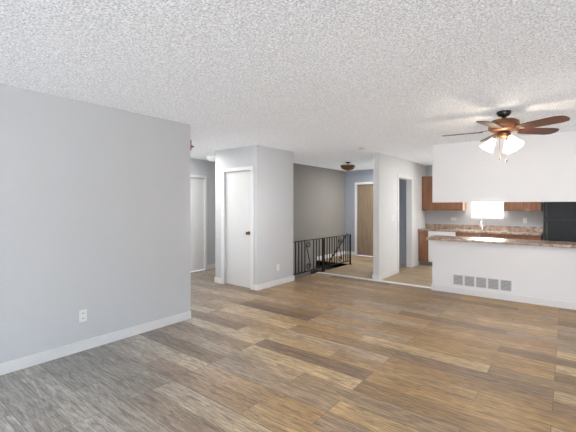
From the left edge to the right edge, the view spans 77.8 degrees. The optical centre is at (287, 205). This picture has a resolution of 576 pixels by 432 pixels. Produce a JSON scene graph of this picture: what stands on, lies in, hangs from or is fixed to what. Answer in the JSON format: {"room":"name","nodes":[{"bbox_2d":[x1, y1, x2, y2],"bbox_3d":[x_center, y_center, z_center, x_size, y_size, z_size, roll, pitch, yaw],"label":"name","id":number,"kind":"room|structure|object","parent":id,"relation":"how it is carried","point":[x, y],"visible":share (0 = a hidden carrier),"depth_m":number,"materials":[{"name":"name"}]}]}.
{"room":"living room","nodes":[
{"label":"living room","id":0,"kind":"room"},
{"bbox_2d":[0,84,189,363],"bbox_3d":[-2.813,0.195,2.572,0.120,2.440,4.990,0,0,38],"label":"wall","id":1,"kind":"structure","parent":0,"point":[95,210],"depth_m":3.50,"materials":[{"name":"grey paint"}]},
{"bbox_2d":[79,309,86,321],"bbox_3d":[-2.008,1.075,3.498,0.008,0.115,0.070,0,0,38],"label":"outlet","id":2,"kind":"object","parent":1,"relation":"attached to","point":[82,315],"visible":1,"depth_m":3.50,"materials":[{"name":"white plastic"}]},
{"bbox_2d":[0,311,190,375],"bbox_3d":[-2.760,1.367,2.531,0.014,0.095,4.990,0,0,38],"label":"baseboard","id":3,"kind":"structure","parent":1,"relation":"attached to","point":[33,359],"depth_m":3.51,"materials":[{"name":"white"}]},
{"bbox_2d":[190,158,214,269],"bbox_3d":[-2.858,0.195,6.738,0.120,2.440,11.500,0,0,38],"label":"wall","id":4,"kind":"structure","parent":0,"point":[202,167],"depth_m":8.04,"materials":[{"name":"white paint"}]},
{"bbox_2d":[190,178,203,271],"bbox_3d":[-2.099,0.398,7.642,0.093,2.018,0.752,0,0,38],"label":"bedroom door","id":5,"kind":"structure","parent":4,"relation":"in","point":[196,223],"depth_m":7.79,"materials":[{"name":"white"}]},
{"bbox_2d":[190,174,206,269],"bbox_3d":[-2.078,0.370,7.626,0.015,2.090,0.880,0,0,38],"label":"door frame","id":6,"kind":"structure","parent":4,"relation":"attached to","point":[195,176],"depth_m":7.93,"materials":[{"name":"white"}]},
{"bbox_2d":[207,264,214,268],"bbox_3d":[-1.241,1.367,8.698,0.014,0.095,1.820,0,0,38],"label":"baseboard","id":7,"kind":"structure","parent":4,"relation":"attached to","point":[210,266],"depth_m":8.06,"materials":[{"name":"white"}]},
{"bbox_2d":[215,145,262,284],"bbox_3d":[-0.903,0.195,6.340,1.050,2.440,0.100,0,0,38],"label":"wall","id":8,"kind":"structure","parent":0,"point":[252,155],"depth_m":6.11,"materials":[{"name":"white paint"}]},
{"bbox_2d":[214,277,220,282],"bbox_3d":[-1.046,1.367,7.021,0.014,0.095,1.024,0,0,38],"label":"baseboard","id":9,"kind":"structure","parent":8,"relation":"attached to","point":[216,279],"depth_m":6.58,"materials":[{"name":"white"}]},
{"bbox_2d":[221,166,252,289],"bbox_3d":[-0.899,0.370,6.265,0.790,2.090,0.015,0,0,38],"label":"door frame","id":10,"kind":"structure","parent":8,"relation":"attached to","point":[250,168],"depth_m":6.20,"materials":[{"name":"white wood"}]},
{"bbox_2d":[226,170,249,287],"bbox_3d":[-0.883,0.398,6.284,0.662,2.018,0.093,0,0,38],"label":"closet door","id":11,"kind":"structure","parent":8,"relation":"in","point":[237,228],"depth_m":6.29,"materials":[{"name":"white wood"}]},
{"bbox_2d":[263,146,290,282],"bbox_3d":[-0.253,0.195,6.416,0.120,2.440,0.780,0,0,38],"label":"wall","id":12,"kind":"structure","parent":0,"point":[272,208],"depth_m":6.38,"materials":[{"name":"white paint"}]},
{"bbox_2d":[256,275,294,290],"bbox_3d":[-0.202,1.367,6.373,0.014,0.095,1.044,0,0,38],"label":"baseboard","id":13,"kind":"structure","parent":12,"relation":"attached to","point":[292,278],"depth_m":6.31,"materials":[{"name":"white"}]},
{"bbox_2d":[0,254,575,431],"bbox_3d":[0.736,1.475,3.930,9.000,0.120,11.500,0,0,38],"label":"floor","id":14,"kind":"structure","parent":0,"point":[317,352],"depth_m":3.11,"materials":[{"name":"brown wood"}]},
{"bbox_2d":[316,272,430,288],"bbox_3d":[1.569,1.410,6.857,2.390,0.010,0.090,0,0,38],"label":"trim","id":15,"kind":"structure","parent":14,"relation":"on","point":[375,280],"depth_m":6.73,"materials":[{"name":"white"}]},
{"bbox_2d":[418,231,429,264],"bbox_3d":[3.401,1.002,8.743,0.227,0.824,0.606,0,0,38],"label":"base cabinet","id":16,"kind":"object","parent":14,"relation":"on","point":[424,251],"depth_m":8.50,"materials":[{"name":"brown wood"}]},
{"bbox_2d":[418,224,542,235],"bbox_3d":[4.259,0.516,8.063,2.416,0.143,0.620,0,0,38],"label":"countertop","id":17,"kind":"structure","parent":16,"relation":"on","point":[516,230],"depth_m":8.01,"materials":[{"name":"laminate"}]},
{"bbox_2d":[430,231,453,265],"bbox_3d":[3.728,1.002,8.487,0.602,0.824,0.606,0,0,38],"label":"dishwasher","id":18,"kind":"object","parent":14,"relation":"on","point":[432,233],"depth_m":8.33,"materials":[{"name":"white metal"}]},
{"bbox_2d":[454,232,481,237],"bbox_3d":[4.161,1.002,8.148,0.499,0.824,0.606,0,0,38],"label":"base cabinet","id":19,"kind":"object","parent":14,"relation":"on","point":[462,234],"depth_m":7.91,"materials":[{"name":"brown wood"}]},
{"bbox_2d":[482,233,509,238],"bbox_3d":[4.555,1.002,7.841,0.500,0.824,0.606,0,0,38],"label":"base cabinet","id":20,"kind":"object","parent":14,"relation":"on","point":[484,235],"depth_m":7.60,"materials":[{"name":"brown wood"}]},
{"bbox_2d":[506,234,541,239],"bbox_3d":[4.984,1.002,7.506,0.588,0.824,0.606,0,0,38],"label":"base cabinet","id":21,"kind":"object","parent":14,"relation":"on","point":[524,237],"depth_m":7.26,"materials":[{"name":"brown wood"}]},
{"bbox_2d":[544,202,575,241],"bbox_3d":[5.477,0.555,6.961,0.780,1.720,0.765,0,0,38],"label":"fridge","id":22,"kind":"object","parent":14,"relation":"on","point":[559,221],"visible":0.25,"depth_m":6.76,"materials":[{"name":"grey metal"}]},
{"bbox_2d":[0,0,575,170],"bbox_3d":[0.736,-1.085,3.930,9.240,0.120,11.740,0,0,38],"label":"ceiling","id":23,"kind":"structure","parent":0,"point":[332,84],"depth_m":2.62,"materials":[{"name":"white paint"}]},
{"bbox_2d":[206,156,214,161],"bbox_3d":[-1.546,-0.975,7.426,0.300,0.100,0.300,0,0,38],"label":"light","id":24,"kind":"object","parent":23,"relation":"attached to","point":[210,158],"visible":0.69,"depth_m":7.31,"materials":[{"name":"white"}]},
{"bbox_2d":[340,162,355,170],"bbox_3d":[1.403,-0.925,8.358,0.356,0.200,0.356,0,0,38],"label":"ceiling light","id":25,"kind":"object","parent":23,"relation":"attached to","point":[347,167],"visible":1,"depth_m":8.25,"materials":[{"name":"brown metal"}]},
{"bbox_2d":[443,110,569,162],"bbox_3d":[2.307,-0.745,3.878,1.186,0.560,1.192,0,0,38],"label":"ceiling fan","id":26,"kind":"object","parent":23,"relation":"hanging from","point":[503,126],"visible":1,"depth_m":3.79,"materials":[{"name":"brown wood"}]},
{"bbox_2d":[291,152,292,275],"bbox_3d":[-0.343,1.045,7.057,1.050,4.140,0.100,0,0,38],"label":"wall","id":27,"kind":"structure","parent":0,"point":[291,152],"depth_m":6.74,"materials":[{"name":"white paint"}]},
{"bbox_2d":[293,163,344,277],"bbox_3d":[0.435,1.045,8.987,0.100,4.140,3.900,0,0,38],"label":"wall","id":28,"kind":"structure","parent":0,"point":[318,202],"depth_m":9.26,"materials":[{"name":"grey paint"}]},
{"bbox_2d":[317,251,344,259],"bbox_3d":[1.213,1.367,9.890,0.014,0.095,1.520,0,0,38],"label":"baseboard","id":29,"kind":"structure","parent":28,"relation":"attached to","point":[338,253],"depth_m":9.84,"materials":[{"name":"white"}]},
{"bbox_2d":[317,261,344,268],"bbox_3d":[1.143,2.265,9.056,0.930,1.700,0.120,0,0,38],"label":"wall","id":30,"kind":"structure","parent":0,"point":[337,265],"depth_m":9.05,"materials":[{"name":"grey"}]},
{"bbox_2d":[293,233,350,274],"bbox_3d":[0.782,1.345,7.752,0.102,1.377,2.390,0,0,38],"label":"railing","id":31,"kind":"object","parent":30,"relation":"attached to","point":[323,267],"depth_m":7.73,"materials":[{"name":"black metal"}]},
{"bbox_2d":[373,152,425,274],"bbox_3d":[2.573,0.195,7.971,0.120,2.440,2.870,0,0,38],"label":"wall","id":32,"kind":"structure","parent":0,"point":[387,169],"depth_m":7.20,"materials":[{"name":"white paint"}]},
{"bbox_2d":[378,269,397,279],"bbox_3d":[2.021,1.367,7.156,0.014,0.095,0.934,0,0,38],"label":"baseboard","id":33,"kind":"structure","parent":32,"relation":"attached to","point":[393,272],"depth_m":7.09,"materials":[{"name":"white"}]},
{"bbox_2d":[397,174,412,272],"bbox_3d":[2.557,0.370,7.939,0.135,2.090,0.940,0,0,38],"label":"door frame","id":34,"kind":"structure","parent":32,"relation":"attached to","point":[409,221],"depth_m":8.23,"materials":[{"name":"white"}]},
{"bbox_2d":[399,179,405,265],"bbox_3d":[2.370,0.195,8.085,0.340,2.440,1.140,0,0,38],"label":"wall","id":35,"kind":"structure","parent":0,"point":[402,222],"depth_m":8.44,"materials":[{"name":"grey paint"}]},
{"bbox_2d":[345,165,543,251],"bbox_3d":[4.309,0.195,8.504,9.000,2.440,0.132,0,0,38],"label":"wall","id":36,"kind":"structure","parent":0,"point":[534,218],"depth_m":8.82,"materials":[{"name":"white paint"}]},
{"bbox_2d":[355,182,372,254],"bbox_3d":[2.294,0.370,10.001,0.940,2.090,0.015,0,0,38],"label":"door frame","id":37,"kind":"structure","parent":36,"relation":"attached to","point":[357,183],"depth_m":10.25,"materials":[{"name":"white"}]},
{"bbox_2d":[357,184,372,255],"bbox_3d":[2.317,0.398,10.031,0.812,2.018,0.098,0,0,38],"label":"back door","id":38,"kind":"structure","parent":36,"relation":"in","point":[365,219],"depth_m":10.13,"materials":[{"name":"brown wood"}]},
{"bbox_2d":[422,176,465,210],"bbox_3d":[3.758,-0.310,8.631,0.926,0.830,0.341,0,0,38],"label":"upper cabinet","id":39,"kind":"object","parent":36,"relation":"attached to","point":[428,203],"visible":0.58,"depth_m":8.64,"materials":[{"name":"brown wood"}]},
{"bbox_2d":[471,202,504,219],"bbox_3d":[4.601,-0.170,8.223,0.685,0.980,0.115,0,0,38],"label":"kitchen window","id":40,"kind":"structure","parent":36,"relation":"in","point":[487,210],"depth_m":8.18,"materials":[{"name":"white glass"}]},
{"bbox_2d":[504,202,541,210],"bbox_3d":[5.025,-0.310,7.641,0.670,0.830,0.341,0,0,38],"label":"upper cabinet","id":41,"kind":"object","parent":36,"relation":"attached to","point":[522,206],"visible":0.35,"depth_m":7.51,"materials":[{"name":"brown wood"}]},
{"bbox_2d":[432,131,575,302],"bbox_3d":[4.228,0.195,4.705,4.450,2.440,0.120,0,0,38],"label":"wall","id":42,"kind":"structure","parent":0,"point":[538,168],"depth_m":5.33,"materials":[{"name":"white paint"}]},
{"bbox_2d":[453,274,462,284],"bbox_3d":[2.752,1.195,5.776,0.142,0.160,0.007,0,0,38],"label":"air vent","id":43,"kind":"object","parent":42,"relation":"in","point":[457,279],"depth_m":5.77,"materials":[{"name":"grey metal"}]},
{"bbox_2d":[465,276,473,286],"bbox_3d":[2.883,1.195,5.674,0.142,0.160,0.007,0,0,38],"label":"air vent","id":44,"kind":"object","parent":42,"relation":"in","point":[469,280],"depth_m":5.67,"materials":[{"name":"grey metal"}]},
{"bbox_2d":[476,277,485,287],"bbox_3d":[3.014,1.195,5.571,0.142,0.160,0.007,0,0,38],"label":"air vent","id":45,"kind":"object","parent":42,"relation":"in","point":[480,282],"depth_m":5.57,"materials":[{"name":"grey metal"}]},
{"bbox_2d":[488,278,498,289],"bbox_3d":[3.145,1.195,5.469,0.142,0.160,0.007,0,0,38],"label":"air vent","id":46,"kind":"object","parent":42,"relation":"in","point":[492,283],"depth_m":5.47,"materials":[{"name":"grey metal"}]},
{"bbox_2d":[426,235,575,247],"bbox_3d":[3.645,0.544,5.268,2.958,0.039,0.550,0,0,38],"label":"countertop","id":47,"kind":"structure","parent":42,"relation":"on","point":[562,244],"depth_m":5.41,"materials":[{"name":"laminate"}]},
{"bbox_2d":[431,284,575,309],"bbox_3d":[4.181,1.367,4.656,4.464,0.095,0.014,0,0,38],"label":"baseboard","id":48,"kind":"structure","parent":42,"relation":"attached to","point":[524,299],"depth_m":5.35,"materials":[{"name":"white"}]},
{"bbox_2d":[500,280,510,290],"bbox_3d":[3.276,1.195,5.367,0.142,0.160,0.007,0,0,38],"label":"air vent","id":49,"kind":"object","parent":42,"relation":"in","point":[505,285],"depth_m":5.37,"materials":[{"name":"grey metal"}]},
{"bbox_3d":[0.399,3.175,8.064,1.180,0.120,2.600,0,0,38],"label":"floor","id":50,"kind":"structure","parent":0,"visible":0},
{"bbox_2d":[311,268,328,273],"bbox_3d":[0.397,2.357,8.077,0.956,1.514,2.339,0,0,38],"label":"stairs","id":51,"kind":"structure","parent":50,"relation":"on","point":[315,271],"depth_m":9.00,"materials":[{"name":"grey carpet"}]}
]}

